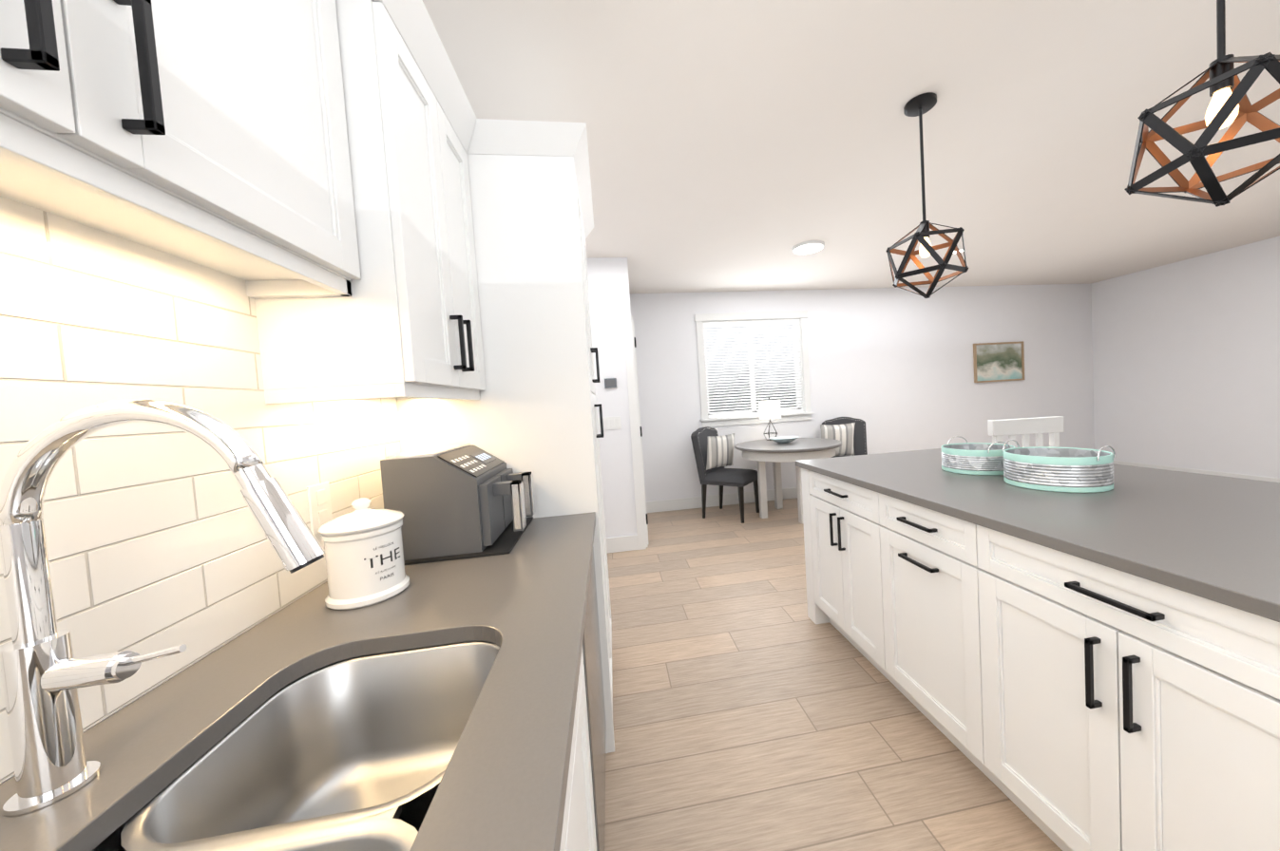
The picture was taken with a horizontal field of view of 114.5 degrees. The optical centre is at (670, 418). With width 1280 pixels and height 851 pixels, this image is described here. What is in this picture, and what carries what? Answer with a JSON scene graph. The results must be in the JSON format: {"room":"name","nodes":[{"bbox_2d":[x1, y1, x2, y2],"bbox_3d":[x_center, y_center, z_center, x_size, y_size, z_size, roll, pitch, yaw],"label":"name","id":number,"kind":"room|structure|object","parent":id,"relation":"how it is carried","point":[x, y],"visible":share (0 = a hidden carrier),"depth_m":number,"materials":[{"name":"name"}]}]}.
{"room":"kitchen","nodes":[
{"label":"kitchen","id":0,"kind":"room"},
{"bbox_2d":[0,580,327,784],"bbox_3d":[-0.844,0.051,0.298,0.150,2.580,6.450,-4,2,-8],"label":"wall","id":1,"kind":"structure","parent":0,"point":[179,673],"depth_m":0.67,"materials":[{"name":"paint"}]},
{"bbox_2d":[0,0,360,292],"bbox_3d":[-0.712,-0.608,0.351,0.214,0.674,1.015,-4,2,-8],"label":"upper cabinet","id":2,"kind":"object","parent":1,"relation":"attached to","point":[212,134],"depth_m":0.55,"materials":[{"name":"white wood"}]},
{"bbox_2d":[0,195,401,783],"bbox_3d":[-0.731,0.056,0.076,0.008,0.744,2.676,-4,2,-8],"label":"tile backsplash","id":3,"kind":"structure","parent":1,"relation":"attached to","point":[156,538],"depth_m":0.64,"materials":[{"name":"white tile"}]},
{"bbox_2d":[306,481,332,534],"bbox_3d":[-0.848,0.216,0.999,0.008,0.115,0.070,-4,2,-8],"label":"electrical outlet plate","id":4,"kind":"object","parent":3,"relation":"attached to","point":[319,505],"visible":0.83,"depth_m":0.99,"materials":[{"name":"white plastic"}]},
{"bbox_2d":[254,0,485,404],"bbox_3d":[-0.748,-0.510,1.110,0.350,0.927,0.592,-4,2,-8],"label":"upper cabinet","id":5,"kind":"object","parent":1,"relation":"attached to","point":[403,320],"visible":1,"depth_m":0.90,"materials":[{"name":"white wood"}]},
{"bbox_2d":[586,257,646,545],"bbox_3d":[-0.936,-0.098,4.144,1.114,2.580,1.190,-4,2,-8],"label":"wall","id":6,"kind":"structure","parent":0,"point":[608,288],"depth_m":3.60,"materials":[{"name":"paint"}]},
{"bbox_2d":[597,416,621,430],"bbox_3d":[-0.533,0.044,3.602,0.199,0.110,0.009,-4,2,-8],"label":"switch plate","id":7,"kind":"object","parent":6,"relation":"attached to","point":[612,423],"visible":1,"depth_m":3.60,"materials":[{"name":"white plastic"}]},
{"bbox_2d":[604,378,616,388],"bbox_3d":[-0.522,-0.308,3.587,0.104,0.082,0.020,-4,2,-8],"label":"thermostat","id":8,"kind":"object","parent":6,"relation":"attached to","point":[610,382],"visible":1,"depth_m":3.58,"materials":[{"name":"grey plastic"}]},
{"bbox_2d":[606,534,638,554],"bbox_3d":[-0.722,1.136,3.605,0.914,0.135,0.014,-4,2,-8],"label":"baseboard","id":9,"kind":"structure","parent":6,"relation":"attached to","point":[623,544],"depth_m":3.64,"materials":[{"name":"white wood"}]},
{"bbox_2d":[622,312,648,550],"bbox_3d":[-0.335,0.107,4.093,0.100,2.100,0.940,-4,2,-4],"label":"hall door","id":10,"kind":"structure","parent":6,"relation":"in","point":[630,344],"depth_m":3.64,"materials":[{"name":"white wood"}]},
{"bbox_2d":[604,497,1062,850],"bbox_3d":[1.937,1.161,1.353,9.800,0.060,8.040,-4,2,-8],"label":"floor","id":11,"kind":"structure","parent":0,"point":[755,708],"depth_m":1.62,"materials":[{"name":"brown wood"}]},
{"bbox_2d":[92,648,596,850],"bbox_3d":[-0.412,0.875,0.414,0.624,0.875,0.960,-4,2,-8],"label":"base cabinet","id":12,"kind":"object","parent":11,"relation":"on","point":[579,831],"visible":0.15,"depth_m":0.60,"materials":[{"name":"white wood"}]},
{"bbox_2d":[0,512,595,850],"bbox_3d":[-0.389,0.421,0.138,0.636,0.030,2.676,-4,2,-8],"label":"countertop","id":13,"kind":"structure","parent":12,"relation":"on","point":[503,784],"depth_m":0.58,"materials":[{"name":"grey stone"}]},
{"bbox_2d":[0,398,324,816],"bbox_3d":[-0.568,0.190,0.465,0.316,0.426,0.060,-4,2,-8],"label":"faucet","id":14,"kind":"object","parent":13,"relation":"on","point":[46,674],"visible":1,"depth_m":0.44,"materials":[{"name":"silver metal"}]},
{"bbox_2d":[120,641,499,850],"bbox_3d":[-0.398,0.529,0.372,0.372,0.200,0.787,-4,2,-8],"label":"double sink","id":15,"kind":"object","parent":13,"relation":"in","point":[353,754],"visible":0.69,"depth_m":0.67,"materials":[{"name":"silver metal"}]},
{"bbox_2d":[317,497,409,610],"bbox_3d":[-0.676,0.284,0.912,0.154,0.215,0.154,-4,2,-8],"label":"canister","id":16,"kind":"object","parent":13,"relation":"on","point":[364,554],"visible":1,"depth_m":0.86,"materials":[{"name":"white ceramic"}]},
{"bbox_2d":[380,443,535,565],"bbox_3d":[-0.620,0.231,1.265,0.346,0.286,0.354,-4,2,-8],"label":"air fryer","id":17,"kind":"object","parent":13,"relation":"on","point":[458,502],"visible":0.98,"depth_m":1.11,"materials":[{"name":"plastic"}]},
{"bbox_2d":[396,118,614,753],"bbox_3d":[-0.630,0.130,1.819,0.705,2.275,0.835,-4,2,-8],"label":"pantry cabinet","id":18,"kind":"object","parent":11,"relation":"on","point":[533,410],"visible":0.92,"depth_m":1.45,"materials":[{"name":"white wood"}]},
{"bbox_2d":[582,547,605,850],"bbox_3d":[-0.512,0.851,1.186,0.599,0.874,0.581,-4,2,-8],"label":"dishwasher","id":19,"kind":"object","parent":11,"relation":"on","point":[593,678],"visible":0.1,"depth_m":1.10,"materials":[{"name":"silver metal"}]},
{"bbox_2d":[690,426,759,523],"bbox_3d":[0.627,0.584,4.564,0.604,0.995,0.510,-2,3,34],"label":"chair","id":20,"kind":"object","parent":11,"relation":"on","point":[720,477],"visible":0.83,"depth_m":4.47,"materials":[{"name":"fabric"}]},
{"bbox_2d":[706,433,734,470],"bbox_3d":[0.554,0.365,4.540,0.377,0.374,0.213,-4,2,-8],"label":"pillow","id":21,"kind":"object","parent":20,"relation":"on","point":[719,450],"visible":1,"depth_m":4.47,"materials":[{"name":"beige fabric"}]},
{"bbox_2d":[734,438,841,523],"bbox_3d":[1.274,0.656,4.434,1.100,0.780,1.100,-4,2,-8],"label":"dining table","id":22,"kind":"object","parent":11,"relation":"on","point":[760,452],"visible":0.9,"depth_m":4.18,"materials":[{"name":"white wood"}]},
{"bbox_2d":[758,397,781,440],"bbox_3d":[1.152,0.007,4.750,0.236,0.498,0.236,-4,2,-8],"label":"table lamp","id":23,"kind":"object","parent":22,"relation":"on","point":[770,410],"visible":0.94,"depth_m":4.65,"materials":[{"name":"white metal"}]},
{"bbox_2d":[768,436,798,443],"bbox_3d":[1.225,0.237,4.434,0.327,0.060,0.241,-4,2,-8],"label":"glass bowl","id":24,"kind":"object","parent":22,"relation":"on","point":[784,440],"visible":1,"depth_m":4.38,"materials":[{"name":"glass"}]},
{"bbox_2d":[801,468,869,661],"bbox_3d":[1.217,0.703,2.072,0.780,0.884,0.747,-4,2,-8],"label":"base cabinet","id":25,"kind":"object","parent":11,"relation":"on","point":[833,509],"depth_m":2.04,"materials":[{"name":"white wood"}]},
{"bbox_2d":[795,448,1279,622],"bbox_3d":[1.519,0.277,0.787,1.102,0.030,3.400,-4,2,-8],"label":"countertop","id":26,"kind":"structure","parent":25,"relation":"on","point":[1214,538],"depth_m":1.12,"materials":[{"name":"grey stone"}]},
{"bbox_2d":[940,436,1014,476],"bbox_3d":[1.359,0.159,1.821,0.266,0.139,0.274,-4,2,-8],"label":"tray","id":27,"kind":"object","parent":26,"relation":"on","point":[976,459],"visible":0.75,"depth_m":1.75,"materials":[{"name":"green paint"}]},
{"bbox_2d":[1002,439,1115,493],"bbox_3d":[1.402,0.163,1.499,0.294,0.152,0.301,-4,2,-8],"label":"tray","id":28,"kind":"object","parent":26,"relation":"on","point":[1066,469],"depth_m":1.41,"materials":[{"name":"green paint"}]},
{"bbox_2d":[821,417,867,458],"bbox_3d":[2.016,0.491,4.757,0.510,0.995,0.604,-3,3,24],"label":"chair","id":29,"kind":"object","parent":11,"relation":"on","point":[860,440],"visible":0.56,"depth_m":4.86,"materials":[{"name":"fabric"}]},
{"bbox_2d":[820,422,855,456],"bbox_3d":[1.930,0.257,4.754,0.404,0.396,0.161,-4,2,-8],"label":"pillow","id":30,"kind":"object","parent":29,"relation":"on","point":[844,433],"visible":0.67,"depth_m":4.70,"materials":[{"name":"beige fabric"}]},
{"bbox_2d":[861,487,960,750],"bbox_3d":[1.297,0.720,1.537,0.780,0.884,0.574,-4,2,-8],"label":"base cabinet","id":31,"kind":"object","parent":11,"relation":"on","point":[909,546],"depth_m":1.53,"materials":[{"name":"white wood"}]},
{"bbox_2d":[987,416,1064,447],"bbox_3d":[2.435,0.527,2.622,0.470,1.040,0.440,-3,2,2],"label":"stool","id":32,"kind":"object","parent":11,"relation":"on","point":[1053,427],"visible":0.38,"depth_m":2.77,"materials":[{"name":"white wood"}]},
{"bbox_2d":[949,515,1279,850],"bbox_3d":[1.382,0.737,0.971,0.780,0.884,0.809,-4,2,-8],"label":"base cabinet","id":33,"kind":"object","parent":11,"relation":"on","point":[1064,701],"depth_m":0.92,"materials":[{"name":"white wood"}]},
{"bbox_2d":[422,0,1279,293],"bbox_3d":[1.774,-1.482,1.246,9.800,0.080,8.040,-4,2,-8],"label":"ceiling","id":34,"kind":"structure","parent":0,"point":[740,144],"depth_m":2.00,"materials":[{"name":"paint"}]},
{"bbox_2d":[792,240,824,254],"bbox_3d":[1.203,-1.488,3.588,0.270,0.024,0.270,-4,2,-8],"label":"recessed light","id":35,"kind":"object","parent":34,"relation":"in","point":[808,247],"visible":1,"depth_m":3.55,"materials":[{"name":"white plastic"}]},
{"bbox_2d":[885,92,968,298],"bbox_3d":[1.156,-0.991,1.876,0.321,0.874,0.309,-4,2,-8],"label":"pendant light","id":36,"kind":"object","parent":34,"relation":"hanging from","point":[920,105],"visible":1,"depth_m":1.86,"materials":[{"name":"black metal"}]},
{"bbox_2d":[1124,0,1279,207],"bbox_3d":[1.330,-0.963,0.993,0.312,0.879,0.320,-4,2,-8],"label":"pendant light","id":37,"kind":"object","parent":34,"relation":"hanging from","point":[1230,103],"visible":1,"depth_m":0.99,"materials":[{"name":"black metal"}]},
{"bbox_2d":[629,283,1094,501],"bbox_3d":[2.715,-0.373,5.362,6.486,2.580,0.150,-4,2,-8],"label":"wall","id":38,"kind":"structure","parent":0,"point":[892,369],"depth_m":5.30,"materials":[{"name":"paint"}]},
{"bbox_2d":[646,487,797,513],"bbox_3d":[2.784,0.850,5.326,6.444,0.135,0.017,-4,2,-8],"label":"baseboard","id":39,"kind":"structure","parent":38,"relation":"attached to","point":[787,493],"depth_m":4.98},
{"bbox_2d":[694,310,813,427],"bbox_3d":[1.024,-0.611,5.059,1.440,1.352,0.163,-4,2,-8],"label":"window","id":40,"kind":"structure","parent":38,"relation":"in","point":[700,319],"depth_m":5.03,"materials":[{"name":"white wood"}]},
{"bbox_2d":[703,319,802,418],"bbox_3d":[1.024,-0.617,5.057,1.210,1.142,0.056,-4,2,-8],"label":"window blinds","id":41,"kind":"object","parent":40,"relation":"attached to","point":[727,328],"visible":0.9,"depth_m":5.04,"materials":[{"name":"white plastic"}]},
{"bbox_2d":[973,341,1024,382],"bbox_3d":[4.407,-0.754,5.513,0.750,0.520,0.030,-4,2,-8],"label":"picture frame","id":42,"kind":"object","parent":38,"relation":"attached to","point":[999,362],"visible":0.96,"depth_m":5.51,"materials":[{"name":"brown wood"}]},
{"bbox_2d":[1090,235,1279,478],"bbox_3d":[6.557,-0.477,2.072,0.150,2.580,7.790,-4,2,-8],"label":"wall","id":43,"kind":"structure","parent":0,"point":[1186,363],"depth_m":4.76,"materials":[{"name":"paint"}]},
{"bbox_2d":[1113,460,1279,482],"bbox_3d":[6.563,0.750,2.035,0.014,0.135,7.640,-4,2,-8],"label":"baseboard","id":44,"kind":"structure","parent":43,"relation":"attached to","point":[1258,478],"depth_m":4.75,"materials":[{"name":"white wood"}]},
{"label":"outside","id":45,"kind":"structure","parent":0,"visible":0},
{"bbox_2d":[705,324,796,412],"bbox_3d":[0.969,-0.629,5.426,1.850,1.970,0.010,-4,2,-8],"label":"sky","id":46,"kind":"structure","parent":45,"point":[749,373],"depth_m":5.43,"materials":[{"name":"white"}]}
]}

